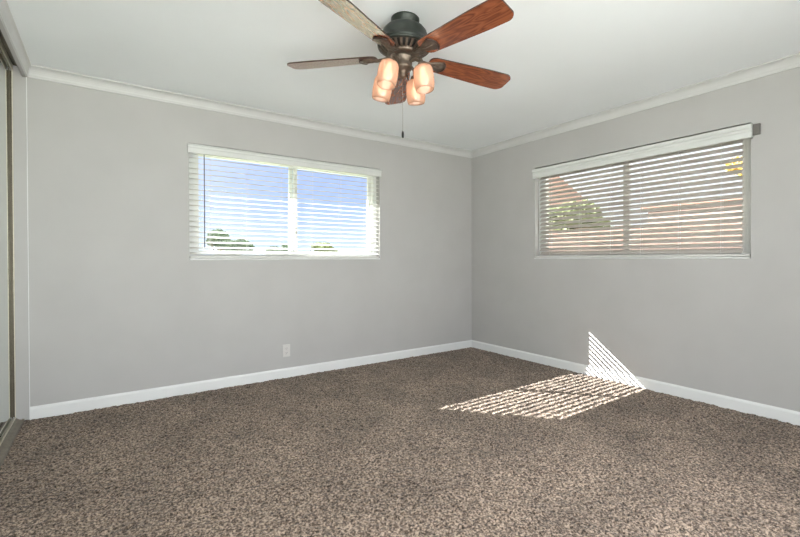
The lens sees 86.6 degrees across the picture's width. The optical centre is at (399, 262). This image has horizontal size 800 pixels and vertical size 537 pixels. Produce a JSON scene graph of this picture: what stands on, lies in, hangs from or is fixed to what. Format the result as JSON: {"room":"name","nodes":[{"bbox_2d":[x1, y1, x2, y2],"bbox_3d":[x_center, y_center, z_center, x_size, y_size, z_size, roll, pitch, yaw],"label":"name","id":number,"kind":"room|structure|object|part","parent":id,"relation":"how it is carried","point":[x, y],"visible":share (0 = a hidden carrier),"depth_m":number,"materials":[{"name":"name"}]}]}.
{"room":"empty bedroom","nodes":[
{"label":"empty bedroom","id":0,"kind":"room"},
{"bbox_2d":[0,19,25,76],"bbox_3d":[-1.321,-1.288,1.097,0.020,0.075,4.350,0,1,-35],"label":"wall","id":1,"kind":"structure","parent":0,"point":[2,28],"depth_m":2.50,"materials":[{"name":"paint"}]},
{"bbox_2d":[0,0,30,76],"bbox_3d":[-1.298,-1.289,1.112,0.034,0.073,4.350,0,1,-35],"label":"crown molding","id":2,"kind":"structure","parent":1,"relation":"attached to","point":[6,17],"depth_m":2.42,"materials":[{"name":"paint"}]},
{"bbox_2d":[26,77,29,418],"bbox_3d":[-2.542,-0.098,2.902,0.004,2.340,0.005,0,1,-35],"label":"bead","id":3,"kind":"object","parent":1,"relation":"attached to","point":[26,77],"visible":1,"depth_m":2.90,"materials":[{"name":"paint"}]},
{"bbox_2d":[27,77,471,406],"bbox_3d":[-0.811,-0.133,4.184,4.310,2.440,0.140,0,1,-35],"label":"wall","id":4,"kind":"structure","parent":0,"point":[118,303],"depth_m":3.44,"materials":[{"name":"paint"}]},
{"bbox_2d":[9,70,15,416],"bbox_3d":[-2.623,-0.123,2.842,0.062,2.328,0.010,0,1,-35],"label":"channel","id":5,"kind":"object","parent":4,"relation":"attached to","point":[10,71],"visible":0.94,"depth_m":2.85,"materials":[{"name":"brown metal"}]},
{"bbox_2d":[8,64,29,419],"bbox_3d":[-2.638,-0.118,2.923,0.130,2.440,0.140,0,1,-35],"label":"door frame","id":6,"kind":"structure","parent":4,"relation":"attached to","point":[19,82],"depth_m":2.88,"materials":[{"name":"paint"}]},
{"bbox_2d":[28,64,470,157],"bbox_3d":[-0.815,-1.315,4.052,4.170,0.073,0.060,0,1,-35],"label":"crown molding","id":7,"kind":"structure","parent":4,"relation":"attached to","point":[35,71],"depth_m":3.57,"materials":[{"name":"paint"}]},
{"bbox_2d":[30,340,471,419],"bbox_3d":[-0.820,1.022,4.091,4.167,0.095,0.014,0,1,-35],"label":"baseboard","id":8,"kind":"structure","parent":4,"relation":"attached to","point":[67,407],"depth_m":3.59,"materials":[{"name":"paint"}]},
{"bbox_2d":[189,154,379,259],"bbox_3d":[-1.005,-0.507,4.038,1.830,0.958,0.145,0,1,-35],"label":"window","id":9,"kind":"structure","parent":4,"relation":"in","point":[193,160],"depth_m":4.05,"materials":[{"name":"white plastic"}]},
{"bbox_3d":[-1.349,-0.505,3.827,0.876,0.866,0.024,0,1,-35],"label":"sash","id":10,"kind":"part","parent":9,"relation":"part of","materials":[{"name":"white plastic"}]},
{"bbox_2d":[187,143,381,257],"bbox_3d":[-0.976,-0.509,3.990,1.844,0.930,0.101,0,1,-35],"label":"window blind","id":11,"kind":"object","parent":9,"relation":"attached to","point":[197,149],"visible":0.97,"depth_m":3.90,"materials":[{"name":"white plastic"}]},
{"bbox_3d":[-1.602,-0.487,3.587,0.008,0.868,0.054,0,1,-35],"label":"ladder cord","id":12,"kind":"part","parent":11,"relation":"part of","materials":[{"name":"white fabric"}]},
{"bbox_3d":[-1.350,-0.489,3.760,0.008,0.868,0.054,0,1,-35],"label":"ladder cord","id":13,"kind":"part","parent":11,"relation":"part of","materials":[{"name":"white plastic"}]},
{"bbox_3d":[-0.985,-0.052,4.015,1.816,0.017,0.050,0,1,-35],"label":"rail","id":14,"kind":"part","parent":11,"relation":"part of","materials":[{"name":"white plastic"}]},
{"bbox_3d":[-0.848,-0.493,4.107,0.008,0.868,0.054,0,1,-35],"label":"ladder cord","id":15,"kind":"part","parent":11,"relation":"part of","materials":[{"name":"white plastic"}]},
{"bbox_3d":[-0.601,-0.495,4.277,0.008,0.868,0.054,0,1,-35],"label":"ladder cord","id":16,"kind":"part","parent":11,"relation":"part of","materials":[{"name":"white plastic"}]},
{"bbox_3d":[-0.363,-0.497,4.442,0.008,0.868,0.054,0,1,-35],"label":"ladder cord","id":17,"kind":"part","parent":11,"relation":"part of","materials":[{"name":"white fabric"}]},
{"bbox_3d":[-0.984,-0.034,4.013,1.828,0.012,0.074,0,1,-35],"label":"sill","id":18,"kind":"part","parent":9,"relation":"part of","materials":[{"name":"paint"}]},
{"bbox_3d":[-0.692,-0.510,4.318,0.904,0.866,0.026,0,1,-35],"label":"sash","id":19,"kind":"part","parent":9,"relation":"part of","materials":[{"name":"white plastic"}]},
{"bbox_2d":[283,344,289,356],"bbox_3d":[-1.051,0.815,3.933,0.070,0.114,0.010,0,1,-35],"label":"wall outlet","id":20,"kind":"object","parent":4,"relation":"attached to","point":[286,348],"visible":1,"depth_m":3.93,"materials":[{"name":"white plastic"}]},
{"bbox_2d":[0,347,799,536],"bbox_3d":[0.274,1.076,2.213,4.500,0.019,4.350,0,1,-35],"label":"floor","id":21,"kind":"structure","parent":0,"point":[471,441],"depth_m":2.29,"materials":[{"name":"carpet"}]},
{"bbox_2d":[0,417,24,467],"bbox_3d":[-1.369,1.074,1.077,0.105,0.041,4.346,0,1,-35],"label":"closet track","id":22,"kind":"object","parent":21,"relation":"on","point":[10,435],"visible":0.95,"depth_m":2.57,"materials":[{"name":"beige metal"}]},
{"bbox_2d":[0,49,12,441],"bbox_3d":[-2.184,-0.119,2.223,0.013,2.377,1.512,0,1,-35],"label":"door","id":23,"kind":"structure","parent":22,"relation":"on","point":[6,371],"depth_m":2.70,"materials":[{"name":"white mirror"}]},
{"bbox_3d":[-2.182,1.060,2.232,0.012,0.018,1.512,0,1,-35],"label":"rail","id":24,"kind":"part","parent":23,"relation":"part of","materials":[{"name":"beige metal"}]},
{"bbox_3d":[-1.363,1.074,1.081,0.005,0.041,4.346,0,1,-35],"label":"rail","id":25,"kind":"part","parent":22,"relation":"part of","materials":[{"name":"beige metal"}]},
{"bbox_2d":[7,0,799,150],"bbox_3d":[0.286,-1.400,2.289,4.640,0.120,4.490,0,1,-35],"label":"ceiling","id":26,"kind":"structure","parent":0,"point":[564,61],"depth_m":2.69,"materials":[{"name":"paint"}]},
{"bbox_2d":[0,30,16,70],"bbox_3d":[-1.386,-1.300,1.050,0.136,0.047,4.348,0,1,-35],"label":"track","id":27,"kind":"object","parent":26,"relation":"attached to","point":[4,47],"visible":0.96,"depth_m":2.65,"materials":[{"name":"brown metal"}]},
{"bbox_2d":[287,0,513,137],"bbox_3d":[-0.007,-1.012,2.286,1.317,0.654,1.256,0,1,31],"label":"ceiling fan","id":28,"kind":"object","parent":26,"relation":"hanging from","point":[403,41],"visible":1,"depth_m":2.21,"materials":[{"name":"brown wood"}]},
{"bbox_3d":[-0.384,-1.141,2.425,0.531,0.007,0.148,2,12,13],"label":"blade","id":29,"kind":"part","parent":28,"relation":"part of","materials":[{"name":"brown wood"}]},
{"bbox_3d":[-0.197,-1.129,1.975,0.148,0.007,0.531,17,9,30],"label":"blade","id":30,"kind":"part","parent":28,"relation":"part of","materials":[{"name":"brown wood"}]},
{"bbox_3d":[-0.099,-0.990,2.408,0.109,0.132,0.109,15,7,34],"label":"lamp shade","id":31,"kind":"part","parent":28,"relation":"part of","materials":[{"name":"orange glass"}]},
{"bbox_3d":[-0.063,-0.987,2.218,0.109,0.132,0.109,3,-9,34],"label":"lamp shade","id":32,"kind":"part","parent":28,"relation":"part of","materials":[{"name":"orange glass"}]},
{"bbox_3d":[-0.026,-1.091,2.266,0.022,0.047,0.104,0,1,34],"label":"light arm","id":33,"kind":"part","parent":28,"relation":"part of","materials":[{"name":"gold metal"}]},
{"bbox_3d":[-0.014,-1.128,2.743,0.148,0.007,0.531,-10,1,-5],"label":"blade","id":34,"kind":"part","parent":28,"relation":"part of","materials":[{"name":"brown wood"}]},
{"bbox_2d":[377,33,428,61],"bbox_3d":[0.022,-1.157,2.329,0.292,0.064,0.292,0,1,-35],"label":"motor","id":35,"kind":"object","parent":28,"relation":"attached to","point":[402,44],"depth_m":2.24,"materials":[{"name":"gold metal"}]},
{"bbox_3d":[0.091,-0.983,2.443,0.109,0.132,0.109,3,11,34],"label":"lamp shade","id":36,"kind":"part","parent":28,"relation":"part of","materials":[{"name":"orange glass"}]},
{"bbox_3d":[0.082,-1.085,2.285,0.103,0.048,0.022,0,1,34],"label":"light arm","id":37,"kind":"part","parent":28,"relation":"part of","materials":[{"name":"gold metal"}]},
{"bbox_3d":[0.126,-0.979,2.253,0.109,0.132,0.109,-9,-6,34],"label":"lamp shade","id":38,"kind":"part","parent":28,"relation":"part of","materials":[{"name":"orange glass"}]},
{"bbox_3d":[0.290,-1.109,2.014,0.148,0.007,0.531,18,-9,-40],"label":"blade","id":39,"kind":"part","parent":28,"relation":"part of","materials":[{"name":"brown wood"}]},
{"bbox_3d":[0.403,-1.108,2.489,0.531,0.007,0.148,3,-12,-23],"label":"blade","id":40,"kind":"part","parent":28,"relation":"part of","materials":[{"name":"brown wood"}]},
{"bbox_2d":[471,67,799,411],"bbox_3d":[2.180,-0.135,3.520,0.140,2.440,4.350,0,1,-35],"label":"wall","id":41,"kind":"structure","parent":0,"point":[727,327],"depth_m":3.43,"materials":[{"name":"paint"}]},
{"bbox_2d":[471,52,799,157],"bbox_3d":[2.095,-1.318,3.454,0.060,0.073,4.350,0,1,-35],"label":"crown molding","id":42,"kind":"structure","parent":41,"relation":"attached to","point":[792,61],"depth_m":3.44,"materials":[{"name":"paint"}]},
{"bbox_2d":[472,340,799,425],"bbox_3d":[2.120,1.020,3.486,0.014,0.095,4.350,0,1,-35],"label":"baseboard","id":43,"kind":"structure","parent":41,"relation":"attached to","point":[745,406],"depth_m":3.47,"materials":[{"name":"paint"}]},
{"bbox_2d":[534,138,750,258],"bbox_3d":[1.996,-0.513,3.770,0.145,0.958,1.830,0,1,-35],"label":"window","id":44,"kind":"structure","parent":41,"relation":"in","point":[746,203],"depth_m":3.21,"materials":[{"name":"white plastic"}]},
{"bbox_3d":[1.785,-0.515,4.113,0.024,0.866,0.876,0,1,-35],"label":"sash","id":45,"kind":"part","parent":44,"relation":"part of","materials":[{"name":"white plastic"}]},
{"bbox_3d":[1.968,-0.040,3.753,0.074,0.012,1.828,0,1,-35],"label":"sill","id":46,"kind":"part","parent":44,"relation":"part of","materials":[{"name":"paint"}]},
{"bbox_2d":[532,123,760,257],"bbox_3d":[1.964,-0.514,3.717,0.100,0.930,1.886,0,1,-35],"label":"window blind","id":47,"kind":"object","parent":44,"relation":"attached to","point":[734,135],"visible":0.99,"depth_m":3.53,"materials":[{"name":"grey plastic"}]},
{"bbox_3d":[1.914,-0.498,3.831,0.041,0.868,0.008,0,1,-35],"label":"ladder cord","id":48,"kind":"part","parent":47,"relation":"part of","materials":[{"name":"white fabric"}]},
{"bbox_3d":[2.062,-0.497,3.617,0.041,0.868,0.008,0,1,-35],"label":"ladder cord","id":49,"kind":"part","parent":47,"relation":"part of","materials":[{"name":"white fabric"}]},
{"bbox_3d":[1.970,-0.058,3.755,0.050,0.017,1.816,0,1,-35],"label":"rail","id":50,"kind":"part","parent":47,"relation":"part of","materials":[{"name":"white plastic"}]},
{"bbox_3d":[2.227,-0.495,3.379,0.041,0.868,0.008,0,1,-35],"label":"ladder cord","id":51,"kind":"part","parent":47,"relation":"part of","materials":[{"name":"white fabric"}]},
{"bbox_3d":[2.276,-0.511,3.456,0.026,0.866,0.904,0,1,-35],"label":"sash","id":52,"kind":"part","parent":44,"relation":"part of","materials":[{"name":"white plastic"}]},
{"label":"outside","id":53,"kind":"structure","parent":0,"visible":0},
{"label":"ground","id":54,"kind":"structure","parent":53,"visible":0},
{"bbox_2d":[206,228,231,249],"bbox_3d":[-9.513,-0.244,22.367,1.244,3.081,1.391,0,1,-35],"label":"tree","id":55,"kind":"object","parent":54,"relation":"on","point":[213,230],"visible":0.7,"depth_m":22.03,"materials":[{"name":"green plant"}]},
{"bbox_2d":[217,239,254,250],"bbox_3d":[-9.265,-0.045,23.901,2.070,2.659,1.465,0,1,-35],"label":"tree","id":56,"kind":"object","parent":54,"relation":"on","point":[236,240],"visible":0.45,"depth_m":23.69,"materials":[{"name":"green plant"}]},
{"bbox_2d":[265,245,288,250],"bbox_3d":[-7.116,0.046,25.093,1.619,2.453,1.279,0,1,-35],"label":"tree","id":57,"kind":"object","parent":54,"relation":"on","point":[282,246],"visible":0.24,"depth_m":24.86,"materials":[{"name":"green plant"}]},
{"bbox_2d":[310,242,337,251],"bbox_3d":[-4.870,-0.037,26.396,1.642,2.572,1.857,0,1,16],"label":"tree","id":58,"kind":"object","parent":54,"relation":"on","point":[312,246],"visible":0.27,"depth_m":25.93,"materials":[{"name":"green plant"}]},
{"bbox_2d":[549,177,585,207],"bbox_3d":[3.943,-0.971,17.823,5.700,4.500,6.000,0,1,-35],"label":"house","id":59,"kind":"structure","parent":54,"relation":"on","point":[554,177],"depth_m":15.46,"materials":[{"name":"pink paint"}]},
{"bbox_2d":[549,199,609,229],"bbox_3d":[4.461,-0.151,11.154,1.505,3.011,2.350,0,1,-35],"label":"tree","id":60,"kind":"object","parent":54,"relation":"on","point":[587,199],"visible":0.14,"depth_m":10.53,"materials":[{"name":"green plant"}]},
{"bbox_2d":[549,219,741,250],"bbox_3d":[2.910,0.354,8.763,0.110,2.010,7.046,0,1,-35],"label":"fence","id":61,"kind":"object","parent":54,"relation":"on","point":[713,219],"visible":0.03,"depth_m":6.81,"materials":[{"name":"beige wood"}]},
{"bbox_2d":[641,198,741,223],"bbox_3d":[6.962,0.113,7.035,2.000,2.500,4.800,0,1,-35],"label":"garden shed","id":62,"kind":"object","parent":54,"relation":"on","point":[737,198],"visible":0.02,"depth_m":7.69,"materials":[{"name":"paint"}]},
{"bbox_2d":[725,156,741,175],"bbox_3d":[7.175,-0.468,8.794,0.763,3.670,0.571,0,1,18],"label":"tree","id":63,"kind":"object","parent":54,"relation":"on","point":[737,156],"visible":0.11,"depth_m":8.79,"materials":[{"name":"yellow plant"}]}
]}

